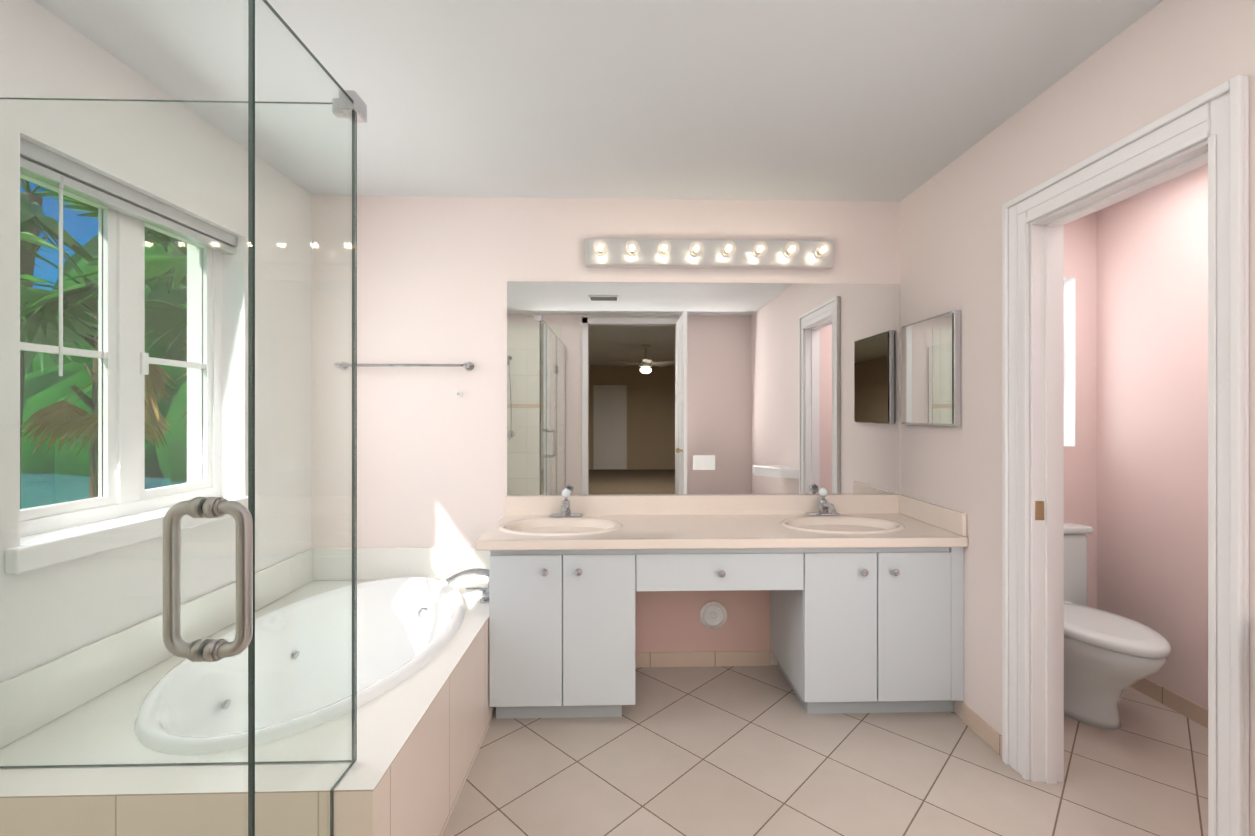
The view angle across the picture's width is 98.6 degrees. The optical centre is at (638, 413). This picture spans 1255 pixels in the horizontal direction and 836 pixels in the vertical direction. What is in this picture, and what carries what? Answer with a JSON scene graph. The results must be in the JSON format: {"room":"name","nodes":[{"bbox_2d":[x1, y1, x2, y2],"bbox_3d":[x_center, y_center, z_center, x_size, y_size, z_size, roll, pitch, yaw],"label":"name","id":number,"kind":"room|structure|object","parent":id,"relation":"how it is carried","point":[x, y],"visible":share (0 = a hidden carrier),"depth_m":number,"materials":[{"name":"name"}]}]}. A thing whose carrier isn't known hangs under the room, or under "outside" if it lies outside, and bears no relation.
{"room":"bathroom","nodes":[
{"label":"bathroom","id":0,"kind":"room"},
{"bbox_2d":[0,0,311,681],"bbox_3d":[-1.801,0.104,1.143,0.250,2.510,3.740,0,0,-2],"label":"wall","id":1,"kind":"structure","parent":0,"point":[30,66],"depth_m":1.85,"materials":[{"name":"white paint"}]},
{"bbox_2d":[18,130,244,544],"bbox_3d":[-1.772,-0.205,1.903,0.149,1.130,0.881,0,0,-2],"label":"window","id":2,"kind":"structure","parent":1,"relation":"in","point":[35,149],"depth_m":1.90,"materials":[{"name":"white paint"}]},
{"bbox_2d":[5,495,258,573],"bbox_3d":[-1.754,0.395,1.904,0.185,0.070,0.951,0,0,-2],"label":"window sill","id":3,"kind":"structure","parent":1,"relation":"attached to","point":[98,532],"depth_m":1.65,"materials":[{"name":"white paint"}]},
{"bbox_2d":[34,0,1162,201],"bbox_3d":[0.356,-1.200,1.202,4.565,0.100,3.740,0,0,-2],"label":"ceiling","id":4,"kind":"structure","parent":0,"point":[854,100],"depth_m":1.88,"materials":[{"name":"white paint"}]},
{"bbox_2d":[312,195,900,664],"bbox_3d":[-0.091,0.105,2.975,3.268,2.510,0.170,0,0,-2],"label":"wall","id":5,"kind":"structure","parent":0,"point":[436,275],"depth_m":2.87,"materials":[{"name":"pink paint"}]},
{"bbox_2d":[334,362,473,370],"bbox_3d":[-1.225,-0.248,2.815,0.704,0.048,0.086,0,0,-2],"label":"towel rail","id":6,"kind":"object","parent":5,"relation":"attached to","point":[468,366],"visible":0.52,"depth_m":2.79,"materials":[{"name":"silver metal"}]},
{"bbox_2d":[456,391,461,396],"bbox_3d":[-0.951,-0.100,2.842,0.032,0.033,0.048,0,0,-2],"label":"robe hook","id":7,"kind":"object","parent":5,"relation":"attached to","point":[458,393],"visible":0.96,"depth_m":2.86,"materials":[{"name":"white plastic"}]},
{"bbox_2d":[635,590,769,651],"bbox_3d":[0.342,1.050,2.901,0.740,0.620,0.001,0,0,-2],"label":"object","id":8,"kind":"structure","parent":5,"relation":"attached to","point":[667,621],"depth_m":2.90,"materials":[{"name":"pink paint"}]},
{"bbox_2d":[700,601,726,628],"bbox_3d":[0.402,1.085,2.894,0.148,0.148,0.016,0,0,-2],"label":"plate","id":9,"kind":"object","parent":8,"relation":"attached to","point":[713,614],"visible":1,"depth_m":2.89,"materials":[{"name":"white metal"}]},
{"bbox_2d":[507,281,898,494],"bbox_3d":[0.357,-0.132,2.898,2.110,1.135,0.006,0,0,-2],"label":"vanity mirror","id":10,"kind":"object","parent":5,"relation":"attached to","point":[615,388],"visible":1,"depth_m":2.90,"materials":[{"name":"grey mirror"}]},
{"bbox_2d":[635,651,770,667],"bbox_3d":[0.342,1.321,2.896,0.740,0.078,0.009,0,0,-2],"label":"baseboard","id":11,"kind":"structure","parent":5,"relation":"attached to","point":[704,658],"depth_m":2.89,"materials":[{"name":"beige tile"}]},
{"bbox_2d":[585,238,833,268],"bbox_3d":[0.381,-0.851,2.824,1.325,0.142,0.157,0,0,-2],"label":"vanity light bar","id":12,"kind":"object","parent":5,"relation":"attached to","point":[706,253],"visible":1,"depth_m":2.86,"materials":[{"name":"silver metal"}]},
{"bbox_2d":[442,665,1207,835],"bbox_3d":[0.356,1.409,1.201,4.565,0.100,3.740,0,0,-2],"label":"floor","id":13,"kind":"structure","parent":0,"point":[723,751],"depth_m":2.04,"materials":[{"name":"tile"}]},
{"bbox_2d":[0,547,495,835],"bbox_3d":[-1.170,1.035,2.051,1.058,0.650,1.613,0,0,-2],"label":"tub deck","id":14,"kind":"object","parent":13,"relation":"on","point":[425,713],"visible":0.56,"depth_m":1.65,"materials":[{"name":"stone"}]},
{"bbox_2d":[484,543,967,718],"bbox_3d":[0.389,0.973,2.609,2.084,0.775,0.582,0,0,-2],"label":"bathroom vanity","id":15,"kind":"object","parent":13,"relation":"on","point":[866,603],"depth_m":2.36,"materials":[{"name":"white wood"}]},
{"bbox_2d":[480,519,963,549],"bbox_3d":[0.375,0.578,2.610,2.112,0.015,0.540,0,0,-2],"label":"countertop","id":16,"kind":"structure","parent":15,"relation":"on","point":[517,532],"depth_m":2.44,"materials":[{"name":"beige stone"}]},
{"bbox_2d":[1064,520,1170,729],"bbox_3d":[2.034,0.960,2.488,0.420,0.800,0.742,0,0,-2],"label":"toilet","id":17,"kind":"object","parent":13,"relation":"on","point":[1109,657],"visible":0.44,"depth_m":2.32,"materials":[{"name":"white ceramic"}]},
{"bbox_2d":[1130,678,1207,727],"bbox_3d":[2.467,1.321,2.024,0.008,0.078,1.710,0,0,-2],"label":"baseboard","id":18,"kind":"structure","parent":13,"relation":"on","point":[1193,711],"depth_m":2.47,"materials":[{"name":"beige tile"}]},
{"bbox_2d":[901,0,1254,835],"bbox_3d":[1.531,0.104,1.209,0.120,2.510,3.450,0,0,-2],"label":"wall","id":19,"kind":"structure","parent":0,"point":[1161,60],"depth_m":2.18,"materials":[{"name":"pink paint"}]},
{"bbox_2d":[902,310,960,426],"bbox_3d":[1.414,-0.200,2.631,0.035,0.520,0.460,0,0,-2],"label":"medicine cabinet","id":20,"kind":"object","parent":19,"relation":"attached to","point":[931,371],"visible":1,"depth_m":2.56,"materials":[{"name":"silver metal"}]},
{"bbox_2d":[962,703,1001,756],"bbox_3d":[1.438,1.321,2.245,0.008,0.078,0.273,0,0,-2],"label":"baseboard","id":21,"kind":"structure","parent":19,"relation":"attached to","point":[985,731],"depth_m":2.25,"materials":[{"name":"beige tile"}]},
{"bbox_2d":[1002,74,1248,835],"bbox_3d":[1.504,0.273,1.702,0.148,2.174,0.814,0,0,-2],"label":"door frame","id":22,"kind":"structure","parent":19,"relation":"attached to","point":[1211,128],"depth_m":1.72,"materials":[{"name":"white paint"}]},
{"bbox_2d":[1064,165,1207,708],"bbox_3d":[1.570,0.105,2.045,0.004,2.510,2.120,0,0,-2],"label":"wall","id":23,"kind":"structure","parent":0,"point":[1136,478],"depth_m":1.66,"materials":[{"name":"pink paint"}]},
{"bbox_2d":[1064,276,1075,446],"bbox_3d":[2.081,-0.275,2.937,0.500,0.910,0.134,0,0,-2],"label":"window","id":24,"kind":"structure","parent":23,"relation":"in","point":[1069,361],"depth_m":2.91,"materials":[{"name":"white paint"}]},
{"bbox_2d":[1095,163,1207,211],"bbox_3d":[2.023,-1.113,2.008,0.898,0.074,1.720,0,0,-2],"label":"ceiling","id":25,"kind":"structure","parent":0,"point":[1154,186],"depth_m":2.56,"materials":[{"name":"white paint"}]},
{"bbox_3d":[-0.689,1.309,0.340,0.100,0.100,1.832,0,0,-2],"label":"shower curb","id":26,"kind":"object","parent":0,"visible":0},
{"bbox_2d":[0,0,366,835],"bbox_3d":[-1.137,0.232,0.401,1.032,2.050,1.948,0,0,-2],"label":"glass","id":27,"kind":"object","parent":26,"relation":"on","point":[350,106],"visible":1,"depth_m":1.03,"materials":[{"name":"grey"}]},
{"label":"ground","id":28,"kind":"structure","parent":0,"visible":0},
{"bbox_2d":[20,178,186,508],"bbox_3d":[-14.573,-3.309,19.757,40.655,14.300,29.712,0,0,-2],"label":"garden","id":29,"kind":"object","parent":28,"relation":"on","point":[39,440],"depth_m":7.83,"materials":[{"name":"green plant"}]}
]}

